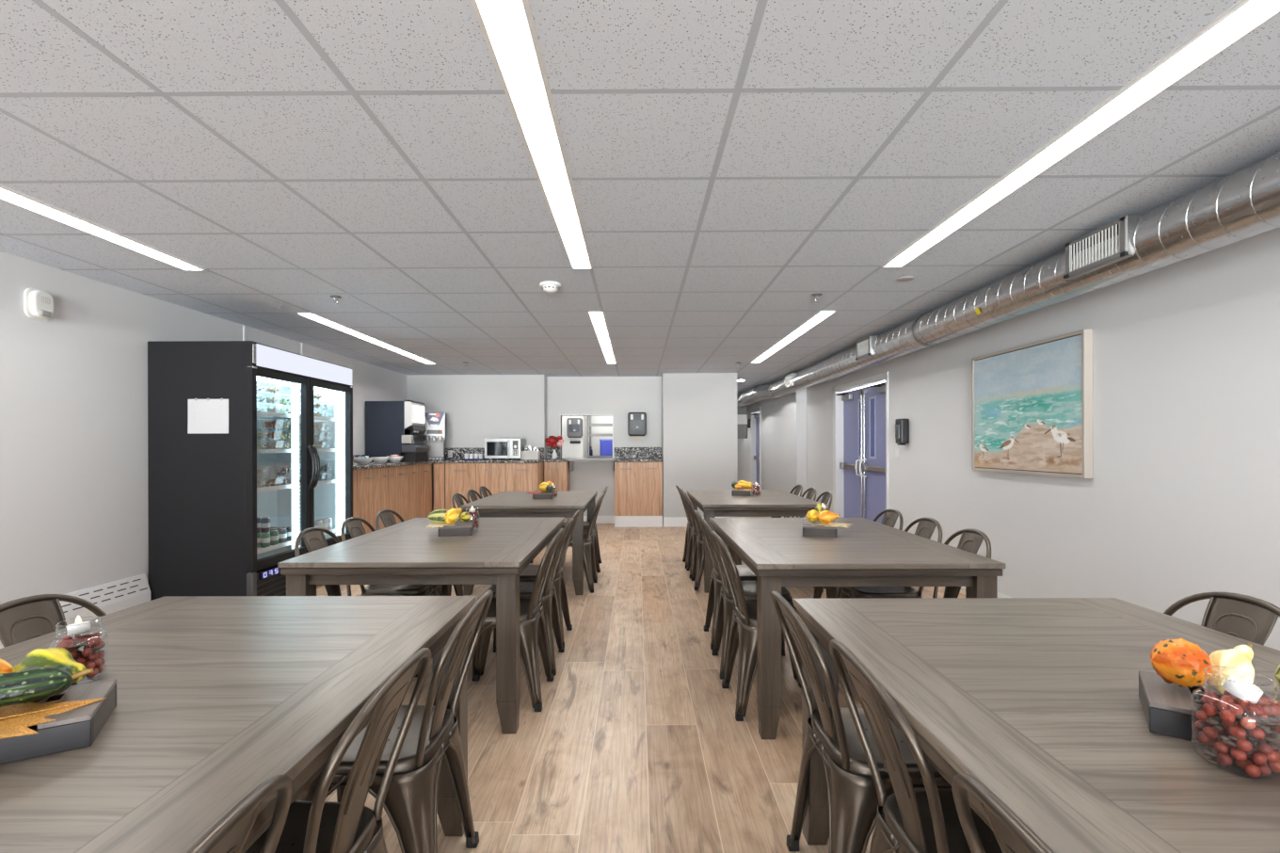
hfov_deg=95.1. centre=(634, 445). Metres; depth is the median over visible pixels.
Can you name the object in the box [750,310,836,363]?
ceiling light
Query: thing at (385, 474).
base cabinet
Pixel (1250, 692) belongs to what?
tea light
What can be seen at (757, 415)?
door
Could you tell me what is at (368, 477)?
base cabinet
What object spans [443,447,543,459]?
backsplash
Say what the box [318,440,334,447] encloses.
food container
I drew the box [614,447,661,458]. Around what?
backsplash
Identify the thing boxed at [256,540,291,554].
shelf
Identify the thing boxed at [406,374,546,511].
wall
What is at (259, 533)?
drink can
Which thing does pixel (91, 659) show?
berries
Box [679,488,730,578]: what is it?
metal chair
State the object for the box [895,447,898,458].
light switch
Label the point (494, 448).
microwave oven
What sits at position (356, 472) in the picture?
base cabinet
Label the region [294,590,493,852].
metal chair
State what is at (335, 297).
sprinkler head
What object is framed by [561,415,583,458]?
wall
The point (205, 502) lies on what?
fridge
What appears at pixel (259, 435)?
food container
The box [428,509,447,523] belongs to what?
gourd
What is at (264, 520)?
drink can
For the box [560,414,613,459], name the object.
trim
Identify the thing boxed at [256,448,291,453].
shelf
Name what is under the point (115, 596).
baseboard heater
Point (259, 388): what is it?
food container
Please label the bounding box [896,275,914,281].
ceiling speaker
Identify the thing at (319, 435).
food container
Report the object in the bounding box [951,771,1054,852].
metal chair
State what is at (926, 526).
metal chair
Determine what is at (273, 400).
food container
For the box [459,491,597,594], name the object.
dining table
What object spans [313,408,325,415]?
food container
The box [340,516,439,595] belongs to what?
metal chair
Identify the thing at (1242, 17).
ceiling light
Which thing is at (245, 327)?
trim
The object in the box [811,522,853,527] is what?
decorative piece
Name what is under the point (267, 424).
food container
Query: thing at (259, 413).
shelf
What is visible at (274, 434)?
food container
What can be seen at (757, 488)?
rose hips
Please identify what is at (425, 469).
base cabinet
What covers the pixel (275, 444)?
food container
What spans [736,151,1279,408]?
spiral duct
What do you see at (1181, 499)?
wall
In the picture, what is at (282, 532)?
drink can
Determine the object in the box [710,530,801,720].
metal chair
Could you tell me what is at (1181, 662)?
gourd
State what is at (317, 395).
food container
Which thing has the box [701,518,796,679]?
metal chair
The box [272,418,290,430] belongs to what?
food container
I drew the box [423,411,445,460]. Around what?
dispenser
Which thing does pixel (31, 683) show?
gourd
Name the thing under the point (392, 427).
fountain
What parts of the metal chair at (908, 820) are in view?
leg, seat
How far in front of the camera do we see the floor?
2.53 m
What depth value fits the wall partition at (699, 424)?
9.12 m
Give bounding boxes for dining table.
[0,595,475,852]
[277,517,564,733]
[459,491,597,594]
[687,490,826,592]
[710,517,1005,738]
[793,597,1279,852]
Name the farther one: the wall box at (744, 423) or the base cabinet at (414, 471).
the wall box at (744, 423)
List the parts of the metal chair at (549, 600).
leg, leg, seat, leg, leg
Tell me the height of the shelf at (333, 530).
0.034 m
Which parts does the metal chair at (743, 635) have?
leg, leg, seat, leg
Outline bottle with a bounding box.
[589,446,592,455]
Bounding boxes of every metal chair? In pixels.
[0,593,106,647]
[185,773,292,852]
[244,647,431,852]
[294,527,418,676]
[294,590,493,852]
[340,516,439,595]
[375,509,463,595]
[451,493,468,585]
[466,489,481,502]
[467,528,563,711]
[479,485,532,562]
[480,517,574,675]
[519,510,580,645]
[560,485,607,562]
[562,489,607,578]
[568,493,604,592]
[675,485,700,568]
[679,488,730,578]
[683,492,741,590]
[694,510,756,650]
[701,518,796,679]
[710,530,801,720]
[770,591,951,852]
[784,484,802,517]
[796,487,816,517]
[813,508,903,598]
[816,491,831,588]
[829,639,1002,852]
[839,516,942,598]
[932,528,991,597]
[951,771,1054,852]
[1163,591,1279,645]
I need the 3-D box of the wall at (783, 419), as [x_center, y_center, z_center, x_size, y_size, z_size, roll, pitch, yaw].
[2.937,0.013,12.812,0.394,2.489,5.946,0,0,0]
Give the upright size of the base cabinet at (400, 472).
0.915 m
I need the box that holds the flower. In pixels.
[548,438,556,448]
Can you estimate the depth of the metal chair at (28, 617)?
1.66 m
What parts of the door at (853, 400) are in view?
pull handle, lite pane, lite frame, vertical rod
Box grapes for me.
[1194,689,1279,777]
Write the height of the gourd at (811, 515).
0.078 m
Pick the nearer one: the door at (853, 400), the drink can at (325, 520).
the drink can at (325, 520)
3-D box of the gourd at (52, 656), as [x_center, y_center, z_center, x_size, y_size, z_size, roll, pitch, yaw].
[-1.052,0.413,1.071,0.146,0.083,0.082,0,0,11]
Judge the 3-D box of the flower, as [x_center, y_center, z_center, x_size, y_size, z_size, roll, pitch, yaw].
[-1.293,0.000,9.237,0.116,0.211,0.119,0,0,0]
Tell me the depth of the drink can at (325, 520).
5.63 m
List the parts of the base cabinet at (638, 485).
door, door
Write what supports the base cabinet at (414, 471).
on the floor
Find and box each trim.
[243,325,246,340]
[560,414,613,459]
[750,406,761,490]
[832,371,888,517]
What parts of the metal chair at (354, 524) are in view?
seat, leg, leg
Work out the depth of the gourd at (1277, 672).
1.02 m
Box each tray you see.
[0,678,116,764]
[401,444,429,451]
[428,456,444,460]
[438,517,473,536]
[460,458,487,460]
[532,490,553,498]
[570,440,580,443]
[731,487,750,495]
[802,517,837,537]
[1138,670,1279,749]
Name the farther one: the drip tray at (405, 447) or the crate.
the crate
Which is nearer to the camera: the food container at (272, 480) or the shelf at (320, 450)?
the food container at (272, 480)
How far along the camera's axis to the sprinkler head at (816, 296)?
4.37 m
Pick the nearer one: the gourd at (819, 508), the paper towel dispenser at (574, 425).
the gourd at (819, 508)
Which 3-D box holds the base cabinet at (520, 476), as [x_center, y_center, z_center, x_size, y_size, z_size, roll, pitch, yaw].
[-1.659,0.763,8.937,0.469,1.015,0.634,0,0,0]
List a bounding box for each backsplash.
[352,454,365,463]
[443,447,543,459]
[547,447,560,458]
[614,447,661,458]
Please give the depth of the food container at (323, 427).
5.75 m
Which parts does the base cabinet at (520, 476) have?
cabinet end panel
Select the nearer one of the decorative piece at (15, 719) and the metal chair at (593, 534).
the decorative piece at (15, 719)
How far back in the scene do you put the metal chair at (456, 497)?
5.24 m
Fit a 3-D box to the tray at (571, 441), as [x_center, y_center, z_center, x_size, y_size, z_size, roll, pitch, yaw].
[-1.062,-0.058,10.555,0.180,0.045,0.099,0,0,0]
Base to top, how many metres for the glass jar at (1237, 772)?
0.142 m
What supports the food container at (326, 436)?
on the food container at (323, 445)
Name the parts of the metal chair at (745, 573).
leg, leg, seat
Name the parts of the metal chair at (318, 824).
seat, leg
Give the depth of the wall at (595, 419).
12.01 m
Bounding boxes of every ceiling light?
[0,184,205,270]
[295,312,435,364]
[470,0,593,268]
[587,311,617,363]
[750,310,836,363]
[880,0,1279,267]
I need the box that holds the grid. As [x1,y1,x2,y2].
[0,0,1279,392]
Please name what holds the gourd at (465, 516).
on the wooden tray at (462, 528)
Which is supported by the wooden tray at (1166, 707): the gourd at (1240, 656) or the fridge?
the gourd at (1240, 656)
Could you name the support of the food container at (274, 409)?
on the fridge
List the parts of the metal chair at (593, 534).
seat, leg, leg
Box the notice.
[187,398,228,432]
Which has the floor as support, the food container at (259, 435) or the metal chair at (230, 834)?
the metal chair at (230, 834)
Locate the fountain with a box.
[365,400,429,462]
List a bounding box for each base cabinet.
[352,469,359,517]
[359,467,378,533]
[377,466,394,528]
[393,464,408,524]
[407,464,420,519]
[420,463,431,517]
[445,463,476,516]
[476,463,506,499]
[506,462,543,491]
[544,461,570,522]
[614,461,662,527]
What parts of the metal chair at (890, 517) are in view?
leg, leg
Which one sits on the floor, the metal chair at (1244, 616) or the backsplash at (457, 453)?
the metal chair at (1244, 616)
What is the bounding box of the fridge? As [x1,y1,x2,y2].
[147,340,352,600]
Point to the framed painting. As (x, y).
(1032, 404)
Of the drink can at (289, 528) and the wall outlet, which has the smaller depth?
the drink can at (289, 528)
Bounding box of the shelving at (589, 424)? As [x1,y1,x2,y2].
[587,415,612,458]
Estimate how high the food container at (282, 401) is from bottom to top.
0.087 m
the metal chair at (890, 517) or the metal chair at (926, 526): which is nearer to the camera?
the metal chair at (926, 526)
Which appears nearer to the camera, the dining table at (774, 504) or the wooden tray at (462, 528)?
the wooden tray at (462, 528)
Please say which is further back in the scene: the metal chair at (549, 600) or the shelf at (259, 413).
the shelf at (259, 413)
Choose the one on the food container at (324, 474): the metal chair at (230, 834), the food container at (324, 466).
the food container at (324, 466)
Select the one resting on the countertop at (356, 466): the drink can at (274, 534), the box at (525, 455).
the box at (525, 455)
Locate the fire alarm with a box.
[23,288,53,320]
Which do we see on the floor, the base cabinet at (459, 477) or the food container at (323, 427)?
the base cabinet at (459, 477)
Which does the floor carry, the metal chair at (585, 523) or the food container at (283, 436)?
the metal chair at (585, 523)
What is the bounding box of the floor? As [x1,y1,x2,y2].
[316,516,965,852]
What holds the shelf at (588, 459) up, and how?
attached to the wall niche at (618, 396)
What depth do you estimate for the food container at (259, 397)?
4.75 m
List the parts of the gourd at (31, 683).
stem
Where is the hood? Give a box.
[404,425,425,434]
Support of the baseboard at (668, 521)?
attached to the wall partition at (699, 424)
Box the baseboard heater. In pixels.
[0,573,150,648]
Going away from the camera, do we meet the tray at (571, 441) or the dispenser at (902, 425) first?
the dispenser at (902, 425)
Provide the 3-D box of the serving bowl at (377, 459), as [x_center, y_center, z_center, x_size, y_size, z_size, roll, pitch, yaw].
[-3.099,0.181,7.146,0.208,0.079,0.208,0,0,0]
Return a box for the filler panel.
[433,463,445,510]
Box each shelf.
[256,410,291,417]
[256,414,335,421]
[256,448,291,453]
[256,483,291,492]
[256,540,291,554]
[260,479,335,486]
[287,528,335,542]
[299,448,335,452]
[567,458,614,470]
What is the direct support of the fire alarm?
attached to the wall at (74, 510)
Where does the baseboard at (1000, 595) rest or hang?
attached to the wall at (1181, 499)
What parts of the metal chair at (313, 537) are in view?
seat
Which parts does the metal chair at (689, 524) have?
leg, leg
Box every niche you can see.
[546,376,661,521]
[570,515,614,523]
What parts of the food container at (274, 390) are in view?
lid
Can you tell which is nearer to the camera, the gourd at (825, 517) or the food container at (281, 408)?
the gourd at (825, 517)
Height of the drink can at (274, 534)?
0.121 m
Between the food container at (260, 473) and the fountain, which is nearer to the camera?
the food container at (260, 473)
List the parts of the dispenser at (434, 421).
plate, door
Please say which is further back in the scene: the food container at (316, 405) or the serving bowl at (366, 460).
the serving bowl at (366, 460)
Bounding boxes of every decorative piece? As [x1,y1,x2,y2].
[0,697,107,738]
[423,522,456,527]
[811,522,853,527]
[1261,696,1279,724]
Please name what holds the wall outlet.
attached to the backsplash at (457, 453)
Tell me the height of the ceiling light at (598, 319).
0.058 m
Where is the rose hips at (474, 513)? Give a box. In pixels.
[468,511,478,527]
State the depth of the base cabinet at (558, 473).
9.13 m
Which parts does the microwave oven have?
door, door handle, control panel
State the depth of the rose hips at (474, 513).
3.55 m
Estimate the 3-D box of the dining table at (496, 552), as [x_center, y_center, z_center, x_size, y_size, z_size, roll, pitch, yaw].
[-1.023,0.889,3.349,1.058,0.760,1.592,0,0,0]
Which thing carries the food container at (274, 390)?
on the food container at (273, 400)
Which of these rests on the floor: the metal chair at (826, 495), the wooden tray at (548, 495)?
the metal chair at (826, 495)
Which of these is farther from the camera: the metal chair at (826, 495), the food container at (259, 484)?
the metal chair at (826, 495)
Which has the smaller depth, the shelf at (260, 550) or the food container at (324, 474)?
the shelf at (260, 550)
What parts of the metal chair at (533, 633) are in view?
leg, leg, seat, leg, leg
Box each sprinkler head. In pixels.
[330,295,341,303]
[811,293,822,302]
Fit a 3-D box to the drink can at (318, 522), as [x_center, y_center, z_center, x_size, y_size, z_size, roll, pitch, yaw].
[-3.000,0.769,5.568,0.067,0.121,0.067,0,0,0]
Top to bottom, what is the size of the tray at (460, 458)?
0.022 m
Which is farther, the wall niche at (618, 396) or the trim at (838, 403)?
the wall niche at (618, 396)
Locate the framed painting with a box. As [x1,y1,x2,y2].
[971,329,1092,478]
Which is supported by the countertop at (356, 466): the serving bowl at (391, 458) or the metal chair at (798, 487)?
the serving bowl at (391, 458)
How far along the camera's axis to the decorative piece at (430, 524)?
3.34 m
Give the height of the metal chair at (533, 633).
0.842 m
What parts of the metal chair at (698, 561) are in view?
leg, leg, seat, leg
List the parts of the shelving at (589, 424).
post, post, shelf, shelf, shelf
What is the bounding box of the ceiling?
[0,0,1279,396]
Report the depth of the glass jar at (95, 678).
1.27 m
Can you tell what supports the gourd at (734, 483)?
on the wooden tray at (736, 492)
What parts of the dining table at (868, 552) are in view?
leg, edge moulding, leg, edge moulding, leg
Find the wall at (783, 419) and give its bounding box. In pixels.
[737,387,806,517]
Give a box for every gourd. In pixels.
[0,658,13,672]
[0,665,87,706]
[12,647,93,683]
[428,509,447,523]
[444,507,462,524]
[459,512,470,521]
[539,481,548,492]
[545,484,553,492]
[731,480,737,488]
[735,483,743,489]
[737,480,752,488]
[805,509,818,522]
[815,503,824,521]
[817,510,840,524]
[1150,637,1212,687]
[1206,642,1254,693]
[1274,664,1279,686]
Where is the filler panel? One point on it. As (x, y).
(439, 468)
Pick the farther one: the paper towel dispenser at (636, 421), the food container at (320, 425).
the paper towel dispenser at (636, 421)
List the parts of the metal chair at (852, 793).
leg, leg, seat, leg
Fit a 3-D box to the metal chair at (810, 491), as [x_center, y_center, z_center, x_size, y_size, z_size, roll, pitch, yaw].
[1.533,0.840,5.820,0.516,0.842,0.428,0,0,0]
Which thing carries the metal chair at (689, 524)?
on the floor
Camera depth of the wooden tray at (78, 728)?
0.98 m
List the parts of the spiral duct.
grille blade, grille frame, grille blade, grille frame, grille blade, grille frame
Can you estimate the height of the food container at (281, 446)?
0.087 m
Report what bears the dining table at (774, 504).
on the floor
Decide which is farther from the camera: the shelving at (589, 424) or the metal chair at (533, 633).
the shelving at (589, 424)
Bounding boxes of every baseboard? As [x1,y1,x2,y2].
[663,516,737,527]
[960,586,1010,597]
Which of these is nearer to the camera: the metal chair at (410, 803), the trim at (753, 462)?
the metal chair at (410, 803)
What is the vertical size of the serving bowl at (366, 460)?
0.079 m
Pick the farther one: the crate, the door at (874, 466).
the crate
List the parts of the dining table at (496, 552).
leg, edge moulding, leg, edge moulding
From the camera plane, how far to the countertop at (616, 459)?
9.09 m
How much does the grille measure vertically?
0.147 m
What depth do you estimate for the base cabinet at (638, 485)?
9.11 m
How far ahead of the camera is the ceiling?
2.24 m
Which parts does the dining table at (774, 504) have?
leg, edge moulding, leg, edge moulding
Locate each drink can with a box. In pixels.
[256,516,260,532]
[256,531,260,547]
[260,516,270,532]
[260,531,270,547]
[270,529,278,544]
[277,528,287,543]
[286,526,291,540]
[314,519,322,527]
[320,518,327,528]
[324,517,332,529]
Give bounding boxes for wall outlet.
[448,449,452,457]
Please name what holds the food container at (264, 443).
on the fridge
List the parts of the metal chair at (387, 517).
leg, leg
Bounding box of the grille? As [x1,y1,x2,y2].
[1074,224,1119,253]
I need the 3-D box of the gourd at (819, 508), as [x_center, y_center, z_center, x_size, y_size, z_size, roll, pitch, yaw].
[1.091,0.396,3.455,0.071,0.097,0.144,0,0,15]
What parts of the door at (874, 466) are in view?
pull handle, vertical rod, lite frame, lite pane, closer arm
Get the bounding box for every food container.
[256,380,271,392]
[256,390,271,402]
[256,401,271,411]
[256,428,272,438]
[256,441,271,448]
[256,465,272,477]
[256,476,271,487]
[258,429,283,439]
[259,382,284,394]
[259,417,284,428]
[259,440,284,448]
[260,403,284,412]
[260,475,283,486]
[262,392,283,404]
[271,439,291,448]
[271,474,291,485]
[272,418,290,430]
[272,465,290,475]
[273,429,290,439]
[276,404,290,414]
[277,394,291,405]
[313,389,326,399]
[313,399,325,408]
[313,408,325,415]
[313,421,326,431]
[314,422,333,431]
[314,431,325,440]
[316,471,334,480]
[317,431,334,440]
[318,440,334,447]
[319,400,334,410]
[319,409,334,416]
[320,462,335,471]
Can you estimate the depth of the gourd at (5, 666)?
1.05 m
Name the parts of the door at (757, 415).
lite frame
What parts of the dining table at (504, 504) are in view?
leg, edge moulding, leg, edge moulding, leg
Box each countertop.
[352,459,543,469]
[543,458,570,462]
[614,458,662,461]
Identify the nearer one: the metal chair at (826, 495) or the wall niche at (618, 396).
the metal chair at (826, 495)
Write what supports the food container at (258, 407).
on the fridge
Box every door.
[751,412,759,485]
[836,386,865,518]
[859,382,886,523]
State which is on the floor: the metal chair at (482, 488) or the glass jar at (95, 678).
the metal chair at (482, 488)
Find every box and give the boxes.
[521,450,540,459]
[736,406,751,438]
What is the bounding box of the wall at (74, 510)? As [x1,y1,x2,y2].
[0,250,406,604]
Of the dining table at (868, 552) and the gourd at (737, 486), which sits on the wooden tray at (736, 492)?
the gourd at (737, 486)
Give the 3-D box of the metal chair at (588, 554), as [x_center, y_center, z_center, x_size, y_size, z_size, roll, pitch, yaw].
[-0.523,0.846,5.234,0.516,0.842,0.428,0,0,1]
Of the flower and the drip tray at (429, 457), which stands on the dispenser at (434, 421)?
the drip tray at (429, 457)
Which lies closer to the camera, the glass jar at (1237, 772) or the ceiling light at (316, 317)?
the glass jar at (1237, 772)
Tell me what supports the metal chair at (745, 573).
on the floor
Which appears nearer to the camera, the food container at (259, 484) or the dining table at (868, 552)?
the dining table at (868, 552)
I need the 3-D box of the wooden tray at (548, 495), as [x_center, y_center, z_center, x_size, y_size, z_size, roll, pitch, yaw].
[-0.890,0.482,5.745,0.182,0.053,0.380,0,0,-7]
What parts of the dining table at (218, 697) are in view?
edge moulding, leg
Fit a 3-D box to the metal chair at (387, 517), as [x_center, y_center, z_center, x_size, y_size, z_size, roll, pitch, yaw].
[-1.431,0.849,3.925,0.516,0.842,0.428,0,0,1]
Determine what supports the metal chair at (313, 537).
on the floor
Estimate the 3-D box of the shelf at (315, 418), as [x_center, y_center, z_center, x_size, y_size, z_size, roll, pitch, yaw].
[-3.250,-0.254,5.476,0.603,0.034,0.691,0,0,0]
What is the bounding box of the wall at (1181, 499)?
[806,226,1279,650]
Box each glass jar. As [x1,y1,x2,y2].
[48,615,108,685]
[1190,665,1279,779]
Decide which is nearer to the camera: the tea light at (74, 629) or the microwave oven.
the tea light at (74, 629)
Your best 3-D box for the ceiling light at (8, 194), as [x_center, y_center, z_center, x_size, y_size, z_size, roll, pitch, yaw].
[-2.785,-1.136,2.176,0.144,0.058,3.048,0,0,0]
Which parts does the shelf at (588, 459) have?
shelf plate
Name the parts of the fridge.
display panel, door, shelf post, handle, handle, door, shelf post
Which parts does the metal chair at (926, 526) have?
leg, leg, seat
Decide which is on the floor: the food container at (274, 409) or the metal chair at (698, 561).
the metal chair at (698, 561)
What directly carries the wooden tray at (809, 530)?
on the dining table at (868, 552)
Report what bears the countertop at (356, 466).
on the base cabinet at (356, 472)
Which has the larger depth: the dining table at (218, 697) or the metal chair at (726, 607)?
the metal chair at (726, 607)
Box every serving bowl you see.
[353,457,373,464]
[372,456,389,463]
[388,456,403,462]
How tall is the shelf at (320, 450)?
0.034 m
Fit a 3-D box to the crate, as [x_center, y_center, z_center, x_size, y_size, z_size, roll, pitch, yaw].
[-0.344,0.036,11.242,0.620,0.310,0.420,0,0,0]
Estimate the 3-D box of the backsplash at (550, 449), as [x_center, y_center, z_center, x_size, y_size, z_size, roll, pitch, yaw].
[-1.304,0.122,9.526,0.213,0.184,0.019,0,0,0]
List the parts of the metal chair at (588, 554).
seat, leg, leg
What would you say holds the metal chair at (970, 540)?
on the floor
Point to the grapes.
(1253, 758)
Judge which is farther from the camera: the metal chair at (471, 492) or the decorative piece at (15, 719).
the metal chair at (471, 492)
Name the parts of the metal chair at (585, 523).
seat, leg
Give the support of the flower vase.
on the countertop at (547, 459)
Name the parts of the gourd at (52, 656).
stem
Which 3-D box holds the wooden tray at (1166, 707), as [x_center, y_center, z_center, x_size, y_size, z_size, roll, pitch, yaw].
[1.111,0.476,0.989,0.380,0.053,0.182,0,0,36]
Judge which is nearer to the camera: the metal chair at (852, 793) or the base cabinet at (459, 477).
the metal chair at (852, 793)
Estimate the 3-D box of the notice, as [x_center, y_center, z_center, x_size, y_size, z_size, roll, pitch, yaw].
[-3.154,-0.221,4.334,0.304,0.262,0.005,0,0,0]
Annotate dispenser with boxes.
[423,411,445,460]
[566,415,582,443]
[627,412,646,439]
[895,418,909,445]
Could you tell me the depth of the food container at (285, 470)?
5.07 m
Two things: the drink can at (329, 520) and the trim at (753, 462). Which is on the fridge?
the drink can at (329, 520)
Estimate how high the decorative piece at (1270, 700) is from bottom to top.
0.010 m
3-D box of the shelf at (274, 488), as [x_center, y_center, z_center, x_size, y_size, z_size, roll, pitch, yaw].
[-3.252,0.351,4.745,0.603,0.034,0.691,0,0,0]
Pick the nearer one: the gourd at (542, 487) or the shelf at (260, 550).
the shelf at (260, 550)
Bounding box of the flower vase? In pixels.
[551,449,557,459]
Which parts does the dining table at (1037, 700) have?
leg, edge moulding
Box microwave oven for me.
[484,438,525,460]
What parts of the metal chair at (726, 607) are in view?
leg, leg, seat, leg, leg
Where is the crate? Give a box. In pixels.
[599,439,612,455]
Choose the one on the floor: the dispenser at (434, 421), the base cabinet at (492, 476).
the base cabinet at (492, 476)
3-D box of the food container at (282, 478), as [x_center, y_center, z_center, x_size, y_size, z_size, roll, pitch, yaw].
[-3.049,0.301,5.088,0.124,0.087,0.158,0,0,0]
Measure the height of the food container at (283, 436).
0.087 m
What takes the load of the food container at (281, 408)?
on the fridge
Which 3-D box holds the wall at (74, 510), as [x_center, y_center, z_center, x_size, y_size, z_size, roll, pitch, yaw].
[-3.711,0.033,0.844,0.150,2.489,17.650,0,0,0]
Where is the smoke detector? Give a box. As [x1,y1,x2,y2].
[539,281,560,293]
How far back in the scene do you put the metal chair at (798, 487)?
6.28 m
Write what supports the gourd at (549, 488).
on the wooden tray at (548, 495)
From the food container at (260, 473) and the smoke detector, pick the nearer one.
the smoke detector
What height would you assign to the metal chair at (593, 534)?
0.842 m
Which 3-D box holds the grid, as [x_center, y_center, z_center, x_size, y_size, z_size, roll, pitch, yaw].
[-0.379,-1.137,3.902,6.490,0.030,23.800,0,0,0]
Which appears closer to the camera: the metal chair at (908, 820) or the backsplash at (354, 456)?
the metal chair at (908, 820)
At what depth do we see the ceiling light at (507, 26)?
1.96 m
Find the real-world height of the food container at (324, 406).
0.087 m
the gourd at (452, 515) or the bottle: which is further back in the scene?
the bottle
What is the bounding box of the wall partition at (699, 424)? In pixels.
[661,372,737,526]
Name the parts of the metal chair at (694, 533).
leg, leg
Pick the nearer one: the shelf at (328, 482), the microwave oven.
the shelf at (328, 482)
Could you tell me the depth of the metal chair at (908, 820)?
1.21 m
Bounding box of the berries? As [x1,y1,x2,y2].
[55,632,105,676]
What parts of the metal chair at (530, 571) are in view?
seat, leg, leg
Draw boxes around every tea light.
[66,615,91,635]
[1222,674,1263,703]
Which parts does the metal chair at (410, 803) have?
leg, leg, seat, leg, leg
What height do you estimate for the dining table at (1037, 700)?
0.760 m
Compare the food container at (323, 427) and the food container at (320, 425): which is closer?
the food container at (320, 425)
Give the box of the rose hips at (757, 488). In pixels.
[752,484,760,495]
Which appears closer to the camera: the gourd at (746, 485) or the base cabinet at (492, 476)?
the gourd at (746, 485)
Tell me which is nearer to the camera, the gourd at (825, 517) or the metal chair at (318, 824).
the metal chair at (318, 824)
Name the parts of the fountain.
splash plate, rail, lit panel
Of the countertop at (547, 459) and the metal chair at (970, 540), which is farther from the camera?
the countertop at (547, 459)
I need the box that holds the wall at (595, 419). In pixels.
[583,415,612,458]
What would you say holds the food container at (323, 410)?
on the fridge
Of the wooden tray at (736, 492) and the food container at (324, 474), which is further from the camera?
the wooden tray at (736, 492)
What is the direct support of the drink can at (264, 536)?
on the fridge
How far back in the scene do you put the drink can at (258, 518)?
4.77 m

